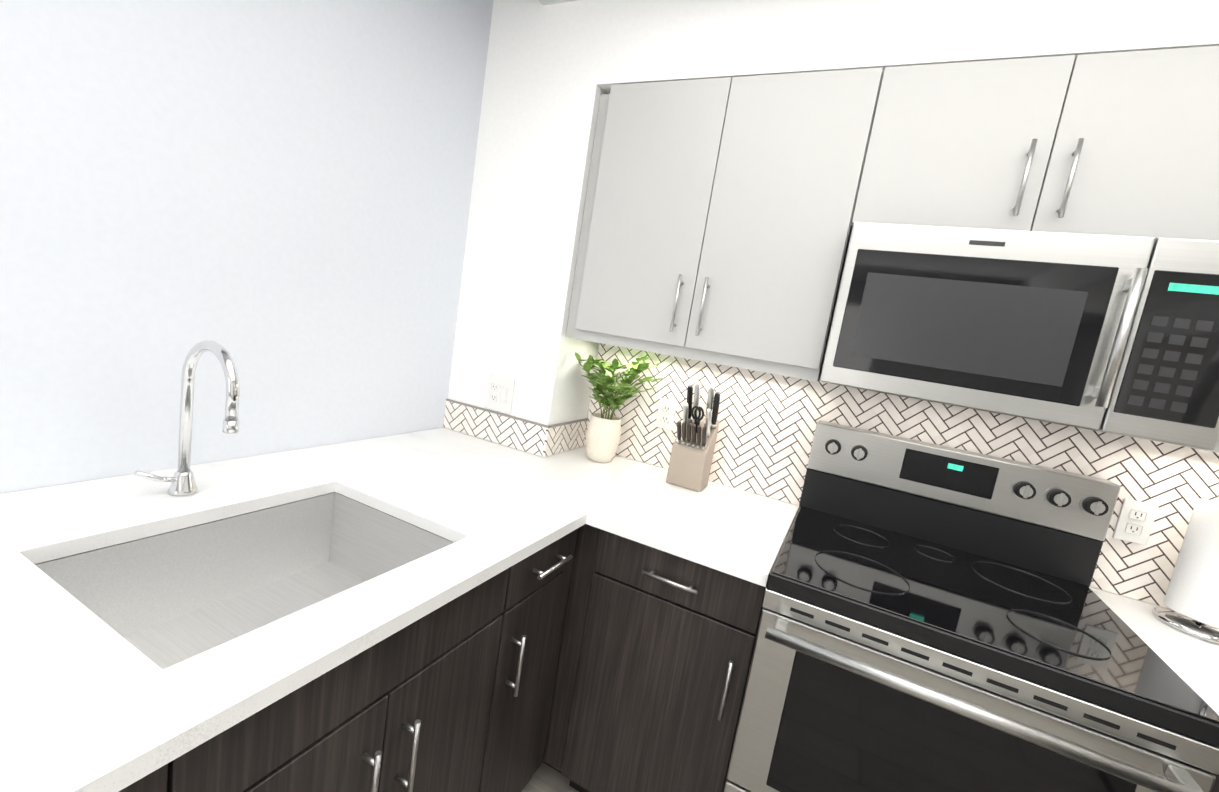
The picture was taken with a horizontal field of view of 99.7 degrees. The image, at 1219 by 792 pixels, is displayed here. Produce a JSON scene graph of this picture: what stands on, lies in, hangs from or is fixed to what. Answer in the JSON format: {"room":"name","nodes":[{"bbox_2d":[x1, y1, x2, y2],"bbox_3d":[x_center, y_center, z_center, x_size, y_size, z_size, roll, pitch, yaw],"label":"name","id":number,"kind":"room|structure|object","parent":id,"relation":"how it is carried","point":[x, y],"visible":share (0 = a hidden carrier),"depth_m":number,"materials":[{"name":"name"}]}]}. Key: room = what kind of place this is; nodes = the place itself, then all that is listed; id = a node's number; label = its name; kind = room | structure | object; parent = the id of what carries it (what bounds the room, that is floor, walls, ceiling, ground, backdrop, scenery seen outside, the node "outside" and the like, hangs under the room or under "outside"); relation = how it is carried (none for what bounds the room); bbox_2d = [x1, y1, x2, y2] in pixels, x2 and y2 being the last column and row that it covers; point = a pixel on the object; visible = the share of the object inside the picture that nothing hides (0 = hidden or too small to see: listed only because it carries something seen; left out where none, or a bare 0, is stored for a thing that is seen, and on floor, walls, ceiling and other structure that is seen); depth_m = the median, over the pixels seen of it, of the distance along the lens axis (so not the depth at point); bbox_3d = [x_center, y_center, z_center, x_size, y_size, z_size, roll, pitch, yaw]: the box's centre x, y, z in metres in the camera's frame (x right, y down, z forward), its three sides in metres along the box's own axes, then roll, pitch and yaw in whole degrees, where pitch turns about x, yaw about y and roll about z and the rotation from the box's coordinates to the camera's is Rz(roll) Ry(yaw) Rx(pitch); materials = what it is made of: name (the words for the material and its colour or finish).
{"room":"kitchen","nodes":[
{"label":"kitchen","id":0,"kind":"room"},
{"bbox_2d":[0,0,493,493],"bbox_3d":[-1.877,-0.233,-0.445,0.100,2.860,6.200,13,9,25],"label":"wall","id":1,"kind":"structure","parent":0,"point":[272,198],"depth_m":1.28,"materials":[{"name":"paint"}]},
{"bbox_2d":[448,0,608,438],"bbox_3d":[-0.315,-0.335,2.073,0.490,2.860,0.300,13,9,25],"label":"wall","id":2,"kind":"structure","parent":0,"point":[542,91],"depth_m":1.88,"materials":[{"name":"paint"}]},
{"bbox_2d":[485,373,514,413],"bbox_3d":[-0.422,-0.009,1.971,0.125,0.135,0.012,13,9,25],"label":"electrical outlet","id":3,"kind":"object","parent":2,"relation":"attached to","point":[499,393],"visible":1,"depth_m":1.97,"materials":[{"name":"plastic"}]},
{"bbox_2d":[443,399,558,456],"bbox_3d":[-0.449,0.119,1.994,0.500,0.118,0.010,13,9,25],"label":"backsplash","id":4,"kind":"structure","parent":2,"relation":"attached to","point":[521,434],"depth_m":1.97,"materials":[{"name":"tile"}]},
{"bbox_2d":[521,760,578,791],"bbox_3d":[-0.526,1.545,-1.002,3.668,0.050,6.400,13,9,25],"label":"floor","id":5,"kind":"structure","parent":0,"point":[547,777],"depth_m":1.61,"materials":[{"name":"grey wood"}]},
{"bbox_2d":[447,524,600,787],"bbox_3d":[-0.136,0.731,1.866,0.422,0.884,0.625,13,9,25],"label":"base cabinet","id":6,"kind":"object","parent":5,"relation":"on","point":[472,690],"depth_m":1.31,"materials":[{"name":"brown wood"}]},
{"bbox_2d":[0,535,63,590],"bbox_3d":[-0.960,0.339,0.377,0.450,0.029,0.840,13,9,25],"label":"countertop","id":7,"kind":"structure","parent":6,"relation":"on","point":[18,556],"depth_m":0.83,"materials":[{"name":"white stone"}]},
{"bbox_2d":[0,427,487,556],"bbox_3d":[-1.011,0.230,1.104,0.300,0.029,2.108,13,9,25],"label":"countertop","id":8,"kind":"structure","parent":6,"relation":"on","point":[79,517],"depth_m":1.14,"materials":[{"name":"white stone"}]},
{"bbox_2d":[134,340,238,495],"bbox_3d":[-0.876,0.059,1.072,0.210,0.355,0.115,13,9,25],"label":"faucet","id":9,"kind":"object","parent":8,"relation":"on","point":[182,481],"visible":1,"depth_m":1.11,"materials":[{"name":"silver metal"}]},
{"bbox_2d":[0,446,663,791],"bbox_3d":[-0.468,0.329,1.010,0.420,0.029,2.408,13,9,25],"label":"countertop","id":10,"kind":"structure","parent":6,"relation":"on","point":[90,701],"depth_m":0.70,"materials":[{"name":"white stone"}]},
{"bbox_2d":[34,492,454,669],"bbox_3d":[-0.665,0.414,1.024,0.500,0.198,0.610,13,9,25],"label":"sink","id":11,"kind":"object","parent":10,"relation":"in","point":[162,601],"visible":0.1,"depth_m":1.14,"materials":[{"name":"metal"}]},
{"bbox_2d":[575,352,664,462],"bbox_3d":[0.028,0.051,1.913,0.351,0.423,0.277,13,9,25],"label":"plant","id":12,"kind":"object","parent":10,"relation":"on","point":[603,435],"visible":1,"depth_m":1.92,"materials":[{"name":"green plant"}]},
{"bbox_2d":[332,441,527,498],"bbox_3d":[-0.369,0.266,1.577,0.450,0.029,0.698,13,9,25],"label":"countertop","id":13,"kind":"structure","parent":6,"relation":"on","point":[355,482],"depth_m":1.56,"materials":[{"name":"white stone"}]},
{"bbox_2d":[561,529,765,791],"bbox_3d":[0.241,0.820,1.655,0.453,0.885,0.680,13,9,25],"label":"base cabinet","id":14,"kind":"object","parent":5,"relation":"on","point":[668,643],"visible":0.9,"depth_m":1.37,"materials":[{"name":"brown wood"}]},
{"bbox_2d":[584,468,798,586],"bbox_3d":[0.308,0.370,1.601,0.467,0.029,0.668,13,9,25],"label":"countertop","id":15,"kind":"structure","parent":14,"relation":"on","point":[739,533],"depth_m":1.47,"materials":[{"name":"white stone"}]},
{"bbox_2d":[666,382,719,491],"bbox_3d":[0.297,0.136,1.798,0.126,0.370,0.133,13,9,25],"label":"knife block","id":16,"kind":"object","parent":15,"relation":"on","point":[692,453],"visible":1,"depth_m":1.78,"materials":[{"name":"brown wood"}]},
{"bbox_2d":[724,420,1218,791],"bbox_3d":[0.784,0.777,1.329,0.760,1.226,0.760,13,9,25],"label":"range","id":17,"kind":"object","parent":5,"relation":"on","point":[936,618],"visible":1,"depth_m":1.13,"materials":[{"name":"metal"}]},
{"bbox_2d":[1211,773,1218,791],"bbox_3d":[1.346,1.069,1.125,0.516,0.885,0.680,13,9,25],"label":"base cabinet","id":18,"kind":"object","parent":5,"relation":"on","point":[1215,788],"depth_m":0.90,"materials":[{"name":"brown wood"}]},
{"bbox_2d":[1089,587,1218,714],"bbox_3d":[1.404,0.616,1.078,0.477,0.029,0.665,13,9,25],"label":"countertop","id":19,"kind":"structure","parent":18,"relation":"on","point":[1195,660],"depth_m":1.18,"materials":[{"name":"white stone"}]},
{"bbox_2d":[1152,499,1218,644],"bbox_3d":[1.499,0.386,1.259,0.160,0.400,0.160,13,9,25],"label":"paper towel","id":20,"kind":"object","parent":19,"relation":"on","point":[1191,600],"visible":1,"depth_m":1.25,"materials":[{"name":"white paper"}]},
{"bbox_2d":[539,0,576,4],"bbox_3d":[-0.102,-1.131,-1.374,3.668,0.440,6.400,13,9,25],"label":"ceiling","id":21,"kind":"structure","parent":0,"point":[546,2],"depth_m":1.77,"materials":[{"name":"paint"}]},
{"bbox_2d":[587,343,1161,606],"bbox_3d":[1.090,-0.050,1.622,3.668,2.860,0.100,13,9,25],"label":"wall","id":22,"kind":"structure","parent":0,"point":[708,480],"depth_m":2.12,"materials":[{"name":"paint"}]},
{"bbox_2d":[566,67,883,381],"bbox_3d":[0.327,-0.540,1.704,0.870,0.831,0.368,13,9,25],"label":"upper cabinet","id":23,"kind":"object","parent":22,"relation":"attached to","point":[718,213],"visible":0.98,"depth_m":1.53,"materials":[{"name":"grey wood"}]},
{"bbox_2d":[575,343,1218,607],"bbox_3d":[1.237,0.287,1.509,2.978,0.443,0.008,13,9,25],"label":"backsplash","id":24,"kind":"structure","parent":22,"relation":"attached to","point":[766,432],"depth_m":1.66,"materials":[{"name":"tile"}]},
{"bbox_2d":[655,398,676,429],"bbox_3d":[0.218,0.070,1.987,0.070,0.115,0.010,13,9,25],"label":"electrical outlet","id":25,"kind":"object","parent":24,"relation":"attached to","point":[666,413],"visible":1,"depth_m":1.98,"materials":[{"name":"plastic"}]},
{"bbox_2d":[1112,498,1158,545],"bbox_3d":[1.436,0.344,1.404,0.070,0.115,0.010,13,9,25],"label":"electrical outlet","id":26,"kind":"object","parent":24,"relation":"attached to","point":[1135,521],"visible":1,"depth_m":1.40,"materials":[{"name":"plastic"}]},
{"bbox_2d":[851,46,1218,240],"bbox_3d":[1.092,-0.589,1.324,0.784,0.396,0.368,13,9,25],"label":"upper cabinet","id":27,"kind":"object","parent":22,"relation":"attached to","point":[1121,143],"visible":0.9,"depth_m":1.19,"materials":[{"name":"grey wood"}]},
{"bbox_2d":[820,222,1218,450],"bbox_3d":[1.011,-0.176,1.344,0.770,0.422,0.448,13,9,25],"label":"microwave","id":28,"kind":"object","parent":27,"relation":"attached to","point":[1116,334],"visible":1,"depth_m":1.17,"materials":[{"name":"metal"}]},
{"bbox_2d":[1190,438,1218,452],"bbox_3d":[1.800,-0.209,0.999,0.892,0.831,0.368,13,9,25],"label":"upper cabinet","id":29,"kind":"object","parent":22,"relation":"attached to","point":[1216,450],"visible":0.08,"depth_m":1.11,"materials":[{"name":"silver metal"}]},
{"bbox_2d":[597,0,1218,93],"bbox_3d":[1.026,-0.968,1.374,2.220,0.275,0.300,13,9,25],"label":"soffit","id":30,"kind":"structure","parent":0,"point":[646,41],"depth_m":1.36,"materials":[{"name":"paint"}]}
]}

